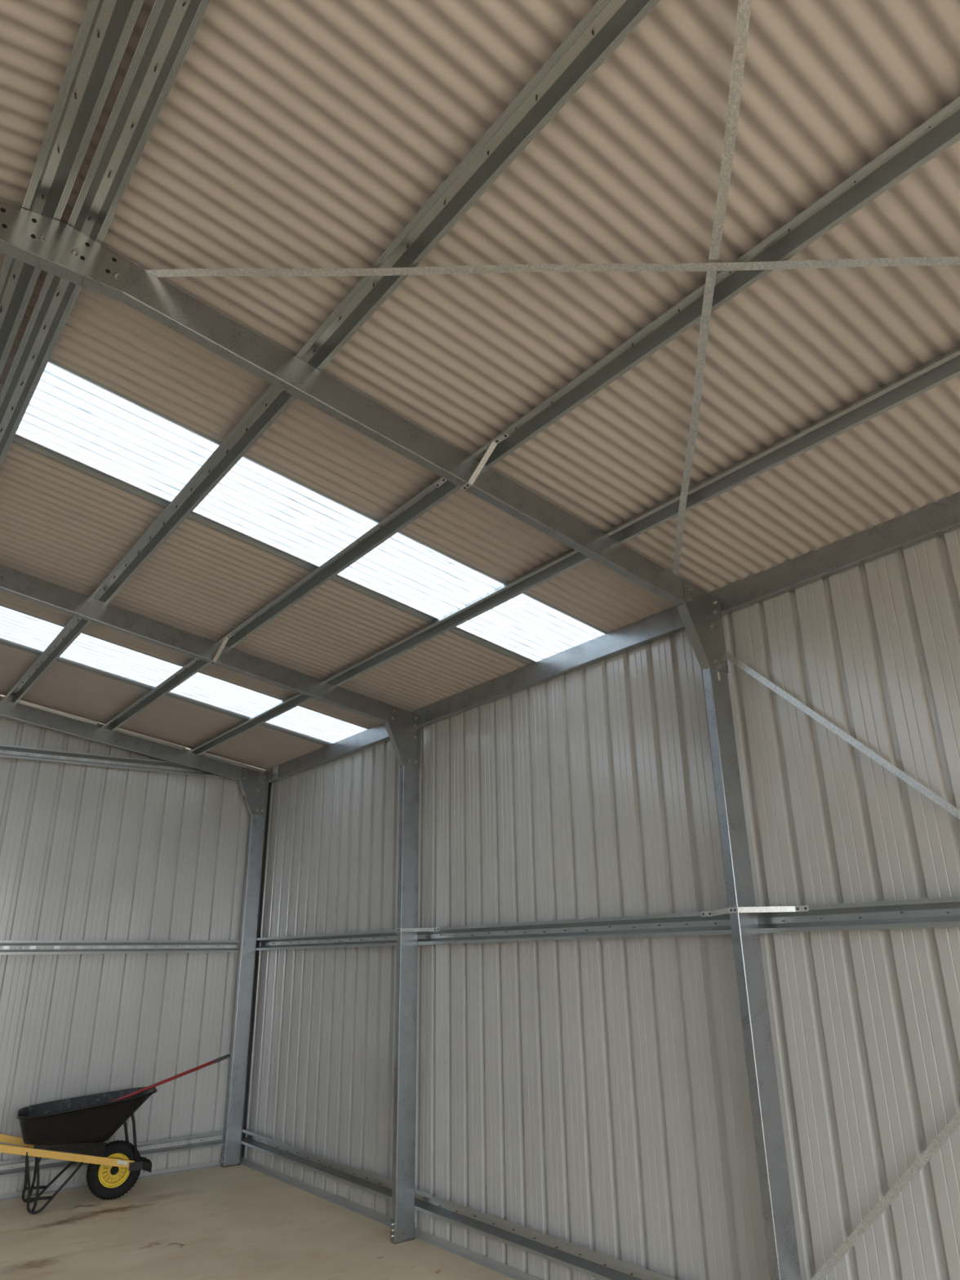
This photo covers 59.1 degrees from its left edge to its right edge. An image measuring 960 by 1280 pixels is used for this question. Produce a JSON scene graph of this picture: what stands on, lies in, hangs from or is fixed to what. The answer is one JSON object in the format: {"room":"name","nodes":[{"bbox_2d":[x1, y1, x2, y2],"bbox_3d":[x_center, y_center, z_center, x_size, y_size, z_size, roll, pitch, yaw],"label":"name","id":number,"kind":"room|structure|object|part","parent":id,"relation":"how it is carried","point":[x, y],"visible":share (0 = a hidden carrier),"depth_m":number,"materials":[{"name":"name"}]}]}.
{"room":"farm building","nodes":[
{"label":"farm building","id":0,"kind":"room"},
{"bbox_2d":[0,695,265,1194],"bbox_3d":[-5.119,2.201,6.662,7.170,4.250,0.028,15,-25,-35],"label":"wall","id":1,"kind":"structure","parent":0,"point":[87,852],"depth_m":7.87,"materials":[{"name":"grey metal"}]},
{"bbox_2d":[17,700,97,725],"bbox_3d":[-4.029,0.705,8.098,0.720,0.144,0.042,15,-25,-35],"label":"gable angle","id":2,"kind":"object","parent":1,"relation":"attached to","point":[20,702],"visible":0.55,"depth_m":8.10,"materials":[{"name":"grey metal"}]},
{"bbox_2d":[0,1160,222,1201],"bbox_3d":[-5.071,4.162,5.904,7.170,0.045,0.028,15,-25,-35],"label":"trim","id":3,"kind":"structure","parent":1,"relation":"attached to","point":[10,1196],"depth_m":7.45,"materials":[{"name":"grey metal"}]},
{"bbox_2d":[0,1131,223,1177],"bbox_3d":[-5.067,3.963,5.966,6.736,0.116,0.062,15,-25,-35],"label":"girt","id":4,"kind":"object","parent":1,"relation":"attached to","point":[49,1166],"depth_m":7.52,"materials":[{"name":"metal"}]},
{"bbox_2d":[0,743,224,777],"bbox_3d":[-4.374,1.004,7.685,4.270,0.193,0.062,15,-25,-35],"label":"girt","id":5,"kind":"object","parent":1,"relation":"attached to","point":[15,748],"depth_m":8.16,"materials":[{"name":"metal"}]},
{"bbox_2d":[0,940,239,955],"bbox_3d":[-5.091,2.388,6.555,6.736,0.116,0.062,15,-25,-35],"label":"girt","id":6,"kind":"object","parent":1,"relation":"attached to","point":[6,944],"depth_m":7.80,"materials":[{"name":"metal"}]},
{"bbox_2d":[114,728,184,750],"bbox_3d":[-3.340,1.005,8.555,0.710,0.142,0.042,15,-25,-35],"label":"gable angle","id":7,"kind":"object","parent":1,"relation":"attached to","point":[117,730],"visible":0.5,"depth_m":8.57,"materials":[{"name":"grey metal"}]},
{"bbox_2d":[200,752,248,768],"bbox_3d":[-2.719,1.276,8.968,0.540,0.116,0.042,15,-25,-35],"label":"gable angle","id":8,"kind":"object","parent":1,"relation":"attached to","point":[204,754],"visible":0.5,"depth_m":8.98,"materials":[{"name":"grey metal"}]},
{"bbox_2d":[0,1163,514,1279],"bbox_3d":[-1.397,2.537,1.462,7.210,0.120,12.111,15,-25,-35],"label":"floor","id":9,"kind":"structure","parent":0,"point":[235,1222],"depth_m":5.81,"materials":[{"name":"concrete"}]},
{"bbox_2d":[0,1086,157,1213],"bbox_3d":[-3.409,4.059,6.739,1.527,0.776,0.674,9,-23,-24],"label":"wheelbarrow","id":10,"kind":"object","parent":9,"relation":"on","point":[75,1129],"visible":0.98,"depth_m":6.76,"materials":[{"name":"black plastic"}]},
{"bbox_3d":[-3.469,4.284,6.843,0.419,0.423,0.046,6,-22,-19],"label":"leg","id":11,"kind":"part","parent":10,"relation":"part of","materials":[{"name":"black metal"}]},
{"bbox_3d":[-3.302,4.165,6.533,0.430,0.424,0.047,12,-24,-30],"label":"leg","id":12,"kind":"part","parent":10,"relation":"part of","materials":[{"name":"black metal"}]},
{"bbox_2d":[16,1086,157,1144],"bbox_3d":[-3.208,3.891,6.905,1.036,0.351,0.674,9,-23,-24],"label":"tray","id":13,"kind":"object","parent":10,"relation":"on","point":[90,1119],"depth_m":6.75,"materials":[{"name":"black plastic"}]},
{"bbox_2d":[109,1053,230,1102],"bbox_3d":[-2.875,3.793,7.092,1.511,0.498,0.281,9,-23,-24],"label":"handle","id":14,"kind":"object","parent":10,"relation":"in","point":[225,1056],"visible":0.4,"depth_m":7.27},
{"bbox_2d":[221,813,265,1167],"bbox_3d":[-2.339,3.181,8.466,0.179,3.600,0.054,15,-25,-35],"label":"steel column","id":15,"kind":"structure","parent":9,"relation":"on","point":[231,1153],"depth_m":8.32,"materials":[{"name":"metal"}]},
{"bbox_2d":[0,698,250,781],"bbox_3d":[-3.755,0.892,8.167,3.340,0.648,0.050,15,-25,-35],"label":"rafter","id":16,"kind":"object","parent":15,"relation":"attached to","point":[8,709],"visible":1,"depth_m":8.27,"materials":[{"name":"grey metal"}]},
{"bbox_2d":[238,767,268,815],"bbox_3d":[-2.409,1.612,8.999,0.318,0.485,0.073,15,-25,-35],"label":"bracket","id":17,"kind":"object","parent":15,"relation":"attached to","point":[254,784],"visible":1,"depth_m":8.99,"materials":[{"name":"metal"}]},
{"bbox_2d":[255,929,396,950],"bbox_3d":[-1.378,2.678,7.532,0.062,0.118,2.826,15,-25,-35],"label":"girt","id":18,"kind":"object","parent":15,"relation":"attached to","point":[375,938],"depth_m":7.44,"materials":[{"name":"metal"}]},
{"bbox_2d":[241,1128,420,1204],"bbox_3d":[-1.328,4.256,6.906,0.062,0.118,2.914,15,-25,-35],"label":"girt","id":19,"kind":"object","parent":15,"relation":"attached to","point":[377,1185],"depth_m":6.80,"materials":[{"name":"metal"}]},
{"bbox_2d":[264,709,422,783],"bbox_3d":[-1.405,1.069,8.129,0.050,0.146,3.001,15,-25,-35],"label":"beam","id":20,"kind":"structure","parent":15,"relation":"attached to","point":[378,734],"depth_m":8.10,"materials":[{"name":"metal"}]},
{"bbox_2d":[272,765,278,778],"bbox_3d":[-2.181,1.409,9.017,0.009,0.124,0.105,15,-25,-35],"label":"cleat","id":21,"kind":"object","parent":20,"relation":"attached to","point":[275,769],"visible":1,"depth_m":9.01,"materials":[{"name":"metal"}]},
{"bbox_2d":[390,764,419,1244],"bbox_3d":[-0.551,2.352,6.318,0.179,3.600,0.054,15,-25,-35],"label":"steel column","id":22,"kind":"structure","parent":9,"relation":"on","point":[402,1220],"depth_m":6.15,"materials":[{"name":"metal"}]},
{"bbox_2d":[0,564,397,723],"bbox_3d":[-1.967,0.064,6.020,3.340,0.648,0.050,15,-25,-35],"label":"rafter","id":23,"kind":"object","parent":22,"relation":"attached to","point":[13,582],"visible":1,"depth_m":5.91,"materials":[{"name":"grey metal"}]},
{"bbox_2d":[3,577,120,702],"bbox_3d":[-3.369,0.097,6.651,0.117,0.072,3.291,15,-25,-35],"label":"purlin","id":24,"kind":"structure","parent":23,"relation":"attached to","point":[105,593],"depth_m":6.53,"materials":[{"name":"metal"}]},
{"bbox_2d":[101,626,248,730],"bbox_3d":[-2.675,0.399,7.113,0.117,0.072,3.291,15,-25,-35],"label":"purlin","id":25,"kind":"structure","parent":23,"relation":"attached to","point":[195,665],"depth_m":7.04,"materials":[{"name":"metal"}]},
{"bbox_2d":[208,633,234,664],"bbox_3d":[-1.897,0.099,6.068,0.053,0.152,0.546,15,-25,-35],"label":"brace","id":26,"kind":"object","parent":23,"relation":"attached to","point":[224,643],"visible":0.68,"depth_m":5.98,"materials":[{"name":"metal"}]},
{"bbox_2d":[188,667,355,755],"bbox_3d":[-1.988,0.699,7.569,0.117,0.072,3.291,15,-25,-35],"label":"purlin","id":27,"kind":"structure","parent":23,"relation":"attached to","point":[340,677],"depth_m":7.48,"materials":[{"name":"metal"}]},
{"bbox_2d":[384,704,421,768],"bbox_3d":[-0.622,0.784,6.852,0.318,0.485,0.073,15,-25,-35],"label":"bracket","id":28,"kind":"object","parent":22,"relation":"attached to","point":[403,727],"visible":1,"depth_m":6.84,"materials":[{"name":"metal"}]},
{"bbox_2d":[395,927,439,933],"bbox_3d":[-0.539,2.183,6.367,0.162,0.029,0.585,15,-25,-35],"label":"brace","id":29,"kind":"object","parent":22,"relation":"attached to","point":[437,929],"visible":0.95,"depth_m":6.29,"materials":[{"name":"metal"}]},
{"bbox_2d":[414,1189,675,1279],"bbox_3d":[0.462,3.426,4.755,0.062,0.118,2.923,15,-25,-35],"label":"girt","id":30,"kind":"object","parent":22,"relation":"attached to","point":[597,1265],"depth_m":4.91,"materials":[{"name":"metal"}]},
{"bbox_2d":[418,590,722,726],"bbox_3d":[0.436,0.216,5.917,0.050,0.146,3.003,15,-25,-35],"label":"beam","id":31,"kind":"structure","parent":22,"relation":"attached to","point":[668,622],"depth_m":5.74,"materials":[{"name":"metal"}]},
{"bbox_2d":[417,911,732,945],"bbox_3d":[0.404,1.852,5.391,0.062,0.118,2.980,15,-25,-35],"label":"girt","id":32,"kind":"object","parent":22,"relation":"attached to","point":[691,923],"depth_m":5.09,"materials":[{"name":"metal"}]},
{"bbox_2d":[702,666,801,1279],"bbox_3d":[1.291,1.498,4.105,0.179,3.600,0.055,15,-25,-35],"label":"steel column","id":33,"kind":"structure","parent":9,"relation":"on","point":[772,1166],"depth_m":4.01,"materials":[{"name":"metal"}]},
{"bbox_2d":[119,262,684,605],"bbox_3d":[-0.126,-0.790,3.807,3.340,0.648,0.050,15,-25,-35],"label":"rafter","id":34,"kind":"object","parent":33,"relation":"attached to","point":[144,291],"visible":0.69,"depth_m":3.56,"materials":[{"name":"grey metal"}]},
{"bbox_2d":[0,200,131,302],"bbox_3d":[-1.451,-1.352,2.911,0.468,0.182,0.073,15,-25,-35],"label":"bracket","id":35,"kind":"object","parent":34,"relation":"attached to","point":[51,246],"visible":1,"depth_m":2.90,"materials":[{"name":"metal"}]},
{"bbox_2d":[0,0,211,467],"bbox_3d":[-1.283,-1.495,2.854,0.115,0.072,5.830,15,-25,-35],"label":"purlin","id":36,"kind":"structure","parent":34,"relation":"attached to","point":[171,27],"depth_m":2.75,"materials":[{"name":"metal"}]},
{"bbox_2d":[102,0,660,588],"bbox_3d":[-0.590,-1.193,3.314,0.115,0.072,5.830,15,-25,-35],"label":"purlin","id":37,"kind":"structure","parent":34,"relation":"attached to","point":[605,27],"depth_m":2.79,"materials":[{"name":"metal"}]},
{"bbox_2d":[433,432,510,490],"bbox_3d":[-0.055,-0.754,3.855,0.053,0.152,0.546,15,-25,-35],"label":"brace","id":38,"kind":"object","parent":34,"relation":"attached to","point":[505,435],"visible":0.99,"depth_m":3.78,"materials":[{"name":"metal"}]},
{"bbox_2d":[232,96,959,635],"bbox_3d":[0.104,-0.891,3.775,0.115,0.072,5.830,15,-25,-35],"label":"purlin","id":39,"kind":"structure","parent":34,"relation":"attached to","point":[941,131],"depth_m":3.06,"materials":[{"name":"metal"}]},
{"bbox_2d":[342,346,959,676],"bbox_3d":[0.791,-0.591,4.232,0.115,0.072,5.830,15,-25,-35],"label":"purlin","id":40,"kind":"structure","parent":34,"relation":"attached to","point":[946,366],"depth_m":3.87,"materials":[{"name":"metal"}]},
{"bbox_2d":[672,0,751,575],"bbox_3d":[0.758,-1.295,2.715,0.039,0.462,4.244,-4,-21,7],"label":"strap","id":41,"kind":"object","parent":34,"relation":"attached to","point":[744,6],"visible":1,"depth_m":2.70,"materials":[{"name":"grey metal"}]},
{"bbox_2d":[676,578,728,673],"bbox_3d":[1.220,-0.070,4.639,0.318,0.485,0.073,15,-25,-35],"label":"bracket","id":42,"kind":"object","parent":33,"relation":"attached to","point":[700,614],"visible":1,"depth_m":4.61,"materials":[{"name":"metal"}]},
{"bbox_2d":[701,905,808,916],"bbox_3d":[1.290,1.333,4.170,0.162,0.029,0.625,15,-25,-35],"label":"brace","id":43,"kind":"object","parent":33,"relation":"attached to","point":[803,908],"visible":1,"depth_m":4.08,"materials":[{"name":"metal"}]},
{"bbox_2d":[715,492,959,615],"bbox_3d":[2.270,-0.637,3.711,0.054,0.150,2.983,15,-25,-35],"label":"beam","id":44,"kind":"structure","parent":33,"relation":"attached to","point":[939,517],"depth_m":4.22,"materials":[{"name":"metal"}]},
{"bbox_2d":[725,651,959,819],"bbox_3d":[2.285,1.009,3.069,0.005,2.928,3.015,15,-25,-35],"label":"strap","id":45,"kind":"object","parent":33,"relation":"attached to","point":[919,787],"visible":1,"depth_m":3.99,"materials":[{"name":"grey metal"}]},
{"bbox_2d":[756,896,959,933],"bbox_3d":[2.273,0.986,3.146,0.062,0.118,3.108,15,-25,-35],"label":"girt","id":46,"kind":"object","parent":33,"relation":"attached to","point":[936,912],"depth_m":3.78,"materials":[{"name":"metal"}]},
{"bbox_3d":[3.120,0.651,1.907,0.179,3.600,0.054,15,-25,-35],"label":"steel column","id":47,"kind":"structure","parent":9,"relation":"on","visible":0},
{"bbox_2d":[810,1111,959,1279],"bbox_3d":[2.293,1.062,3.034,0.005,2.823,2.985,15,-25,-35],"label":"strap","id":48,"kind":"object","parent":47,"relation":"attached to","point":[954,1123],"visible":1,"depth_m":3.45,"materials":[{"name":"grey metal"}]},
{"bbox_2d":[0,0,959,770],"bbox_3d":[-1.455,-1.250,2.881,7.310,0.564,12.121,15,-25,-35],"label":"ceiling","id":49,"kind":"structure","parent":0,"point":[287,134],"depth_m":3.09,"materials":[{"name":"beige metal"}]},
{"bbox_2d":[0,604,368,746],"bbox_3d":[-2.577,0.341,7.070,3.585,0.554,0.785,15,-25,-35],"label":"skylight","id":50,"kind":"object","parent":49,"relation":"attached to","point":[20,630],"depth_m":7.03,"materials":[{"name":"white plastic"}]},
{"bbox_2d":[11,358,608,665],"bbox_3d":[-0.740,-0.511,4.862,3.585,0.553,0.793,15,-25,-35],"label":"skylight","id":51,"kind":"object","parent":49,"relation":"attached to","point":[71,419],"depth_m":4.57,"materials":[{"name":"white plastic"}]},
{"bbox_2d":[145,256,959,276],"bbox_3d":[0.922,-1.240,2.783,4.300,0.463,0.039,-3,-21,6],"label":"strap","id":52,"kind":"object","parent":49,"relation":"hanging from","point":[948,260],"visible":1,"depth_m":2.86,"materials":[{"name":"grey metal"}]},
{"bbox_2d":[244,528,959,1279],"bbox_3d":[1.419,1.483,4.213,0.028,3.700,12.011,15,-25,-35],"label":"wall","id":53,"kind":"structure","parent":0,"point":[590,1094],"depth_m":4.70,"materials":[{"name":"grey metal"}]},
{"bbox_2d":[240,783,271,1159],"bbox_3d":[-2.276,3.184,8.593,0.045,3.680,0.054,15,-25,-35],"label":"trim","id":54,"kind":"structure","parent":53,"relation":"attached to","point":[263,869],"depth_m":8.52,"materials":[{"name":"grey metal"}]},
{"bbox_2d":[240,1156,542,1279],"bbox_3d":[0.576,3.579,4.568,0.028,0.045,9.261,15,-25,-35],"label":"trim","id":55,"kind":"structure","parent":53,"relation":"attached to","point":[508,1271],"depth_m":6.03,"materials":[{"name":"grey metal"}]},
{"bbox_3d":[-4.140,0.093,0.128,0.179,3.600,0.054,15,-25,-35],"label":"steel column","id":56,"kind":"structure","parent":0,"visible":0},
{"bbox_3d":[-2.779,-1.477,1.864,3.340,0.648,0.050,15,-25,-35],"label":"rafter","id":57,"kind":"object","parent":56,"relation":"attached to","visible":0},
{"bbox_2d":[0,0,143,376],"bbox_3d":[-1.394,-1.523,2.772,0.117,0.072,5.830,15,-25,-35],"label":"purlin","id":58,"kind":"structure","parent":57,"relation":"attached to","point":[107,26],"depth_m":2.61,"materials":[{"name":"metal"}]}
]}

